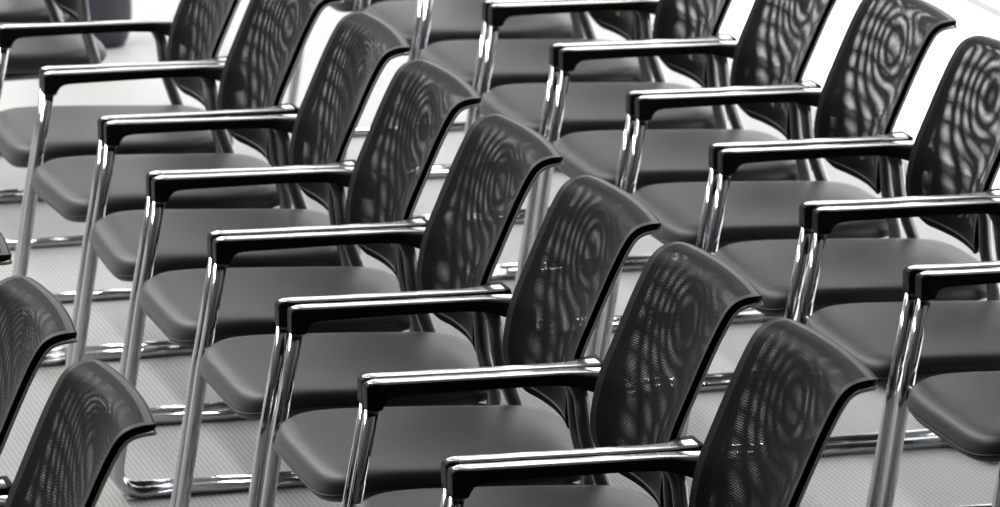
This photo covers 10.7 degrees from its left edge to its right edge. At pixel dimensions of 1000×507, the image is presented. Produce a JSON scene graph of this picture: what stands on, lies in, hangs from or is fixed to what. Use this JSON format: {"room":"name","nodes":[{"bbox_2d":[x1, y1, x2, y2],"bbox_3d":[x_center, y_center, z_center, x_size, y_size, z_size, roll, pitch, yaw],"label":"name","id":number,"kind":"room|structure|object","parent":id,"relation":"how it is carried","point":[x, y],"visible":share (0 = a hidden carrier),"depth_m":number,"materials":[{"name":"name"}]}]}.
{"room":"assembly chamber","nodes":[
{"label":"assembly chamber","id":0,"kind":"room"},
{"bbox_2d":[0,0,998,506],"bbox_3d":[-2.753,0.799,9.764,9.850,0.120,24.900,-4,13,-15],"label":"floor","id":1,"kind":"structure","parent":0,"point":[929,477],"depth_m":11.96,"materials":[{"name":"grey carpet"}]},
{"bbox_2d":[0,232,11,265],"bbox_3d":[-1.183,0.406,9.206,0.664,0.886,0.557,-4,13,-15],"label":"armchair","id":2,"kind":"object","parent":1,"relation":"on","point":[5,253],"visible":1,"depth_m":9.01,"materials":[{"name":"black plastic"}]},
{"bbox_2d":[0,0,68,193],"bbox_3d":[-1.353,-0.626,13.696,0.664,0.886,0.557,-4,13,-15],"label":"armchair","id":3,"kind":"object","parent":1,"relation":"on","point":[11,11],"visible":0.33,"depth_m":13.54,"materials":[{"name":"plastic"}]},
{"bbox_2d":[0,275,77,495],"bbox_3d":[-1.030,0.529,8.666,0.664,0.886,0.557,-4,13,-15],"label":"armchair","id":4,"kind":"object","parent":1,"relation":"on","point":[41,300],"visible":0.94,"depth_m":8.60,"materials":[{"name":"black fabric"}]},
{"bbox_2d":[0,0,106,249],"bbox_3d":[-1.217,-0.500,13.146,0.664,0.886,0.557,-4,13,-15],"label":"armchair","id":5,"kind":"object","parent":1,"relation":"on","point":[26,56],"visible":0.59,"depth_m":13.00,"materials":[{"name":"black plastic"}]},
{"bbox_2d":[0,359,156,506],"bbox_3d":[-0.868,0.657,8.108,0.664,0.886,0.557,-4,13,-15],"label":"armchair","id":6,"kind":"object","parent":1,"relation":"on","point":[35,470],"visible":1,"depth_m":8.15,"materials":[{"name":"black fabric"}]},
{"bbox_2d":[64,0,131,48],"bbox_3d":[-1.235,-0.894,15.525,0.309,0.587,0.199,-5,14,-21],"label":"bag","id":7,"kind":"object","parent":1,"relation":"on","point":[99,10],"visible":0.3,"depth_m":15.51,"materials":[{"name":"black fabric"}]},
{"bbox_2d":[0,0,240,354],"bbox_3d":[-0.855,-0.266,12.123,0.664,0.886,0.557,-4,13,-15],"label":"armchair","id":8,"kind":"object","parent":1,"relation":"on","point":[72,131],"visible":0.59,"depth_m":12.13,"materials":[{"name":"black plastic"}]},
{"bbox_2d":[7,0,343,415],"bbox_3d":[-0.698,-0.144,11.588,0.664,0.886,0.557,-4,14,-17],"label":"armchair","id":9,"kind":"object","parent":1,"relation":"on","point":[68,185],"visible":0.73,"depth_m":11.62,"materials":[{"name":"black plastic"}]},
{"bbox_2d":[71,11,410,486],"bbox_3d":[-0.536,-0.017,11.035,0.664,0.886,0.557,-3,13,-13],"label":"armchair","id":10,"kind":"object","parent":1,"relation":"on","point":[118,239],"visible":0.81,"depth_m":11.08,"materials":[{"name":"black plastic"}]},
{"bbox_2d":[112,59,481,506],"bbox_3d":[-0.394,0.104,10.506,0.664,0.886,0.557,-4,13,-15],"label":"armchair","id":11,"kind":"object","parent":1,"relation":"on","point":[175,301],"visible":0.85,"depth_m":10.55,"materials":[{"name":"black plastic"}]},
{"bbox_2d":[176,114,563,506],"bbox_3d":[-0.243,0.227,9.966,0.664,0.886,0.557,-4,13,-15],"label":"armchair","id":12,"kind":"object","parent":1,"relation":"on","point":[245,372],"visible":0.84,"depth_m":9.98,"materials":[{"name":"black plastic"}]},
{"bbox_2d":[287,0,533,170],"bbox_3d":[-0.185,-0.697,13.985,0.664,0.886,0.557,-4,13,-15],"label":"armchair","id":13,"kind":"object","parent":1,"relation":"on","point":[348,5],"visible":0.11,"depth_m":14.20,"materials":[{"name":"black plastic"}]},
{"bbox_2d":[260,175,661,506],"bbox_3d":[-0.079,0.351,9.422,0.664,0.886,0.557,-4,13,-15],"label":"armchair","id":14,"kind":"object","parent":1,"relation":"on","point":[411,443],"visible":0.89,"depth_m":9.45,"materials":[{"name":"black plastic"}]},
{"bbox_2d":[336,0,600,218],"bbox_3d":[-0.032,-0.574,13.445,0.664,0.886,0.557,-4,13,-15],"label":"armchair","id":15,"kind":"object","parent":1,"relation":"on","point":[451,19],"visible":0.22,"depth_m":13.31,"materials":[{"name":"black fabric"}]},
{"bbox_2d":[392,0,683,270],"bbox_3d":[0.122,-0.450,12.906,0.664,0.886,0.557,-4,13,-15],"label":"armchair","id":16,"kind":"object","parent":1,"relation":"on","point":[516,61],"visible":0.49,"depth_m":12.79,"materials":[{"name":"black fabric"}]},
{"bbox_2d":[347,242,763,506],"bbox_3d":[0.070,0.473,8.892,0.664,0.886,0.557,-4,13,-15],"label":"armchair","id":17,"kind":"object","parent":1,"relation":"on","point":[602,431],"visible":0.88,"depth_m":8.98,"materials":[{"name":"black plastic"}]},
{"bbox_2d":[457,0,757,325],"bbox_3d":[0.275,-0.327,12.366,0.664,0.886,0.557,-4,13,-15],"label":"armchair","id":18,"kind":"object","parent":1,"relation":"on","point":[589,106],"visible":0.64,"depth_m":12.35,"materials":[{"name":"black plastic"}]},
{"bbox_2d":[447,318,878,506],"bbox_3d":[0.219,0.596,8.353,0.664,0.886,0.557,-4,13,-15],"label":"armchair","id":19,"kind":"object","parent":1,"relation":"on","point":[710,469],"visible":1,"depth_m":8.44,"materials":[{"name":"grey fabric"}]},
{"bbox_2d":[529,0,837,382],"bbox_3d":[0.435,-0.203,11.826,0.664,0.886,0.557,-4,13,-15],"label":"armchair","id":20,"kind":"object","parent":1,"relation":"on","point":[668,155],"visible":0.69,"depth_m":11.84,"materials":[{"name":"black plastic"}]},
{"bbox_2d":[596,0,957,450],"bbox_3d":[0.592,-0.079,11.284,0.664,0.886,0.557,-4,13,-15],"label":"armchair","id":21,"kind":"object","parent":1,"relation":"on","point":[754,210],"visible":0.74,"depth_m":11.30,"materials":[{"name":"black plastic"}]},
{"bbox_2d":[680,35,999,506],"bbox_3d":[0.748,0.046,10.737,0.664,0.886,0.557,-4,13,-15],"label":"armchair","id":22,"kind":"object","parent":1,"relation":"on","point":[852,270],"visible":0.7,"depth_m":10.78,"materials":[{"name":"black plastic"}]},
{"bbox_2d":[770,198,999,506],"bbox_3d":[0.909,0.169,10.198,0.664,0.886,0.557,-4,13,-15],"label":"armchair","id":23,"kind":"object","parent":1,"relation":"on","point":[960,336],"visible":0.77,"depth_m":10.15,"materials":[{"name":"black plastic"}]},
{"bbox_2d":[879,267,999,506],"bbox_3d":[1.068,0.292,9.662,0.664,0.886,0.557,-4,13,-15],"label":"armchair","id":24,"kind":"object","parent":1,"relation":"on","point":[962,409],"visible":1,"depth_m":9.72,"materials":[{"name":"black plastic"}]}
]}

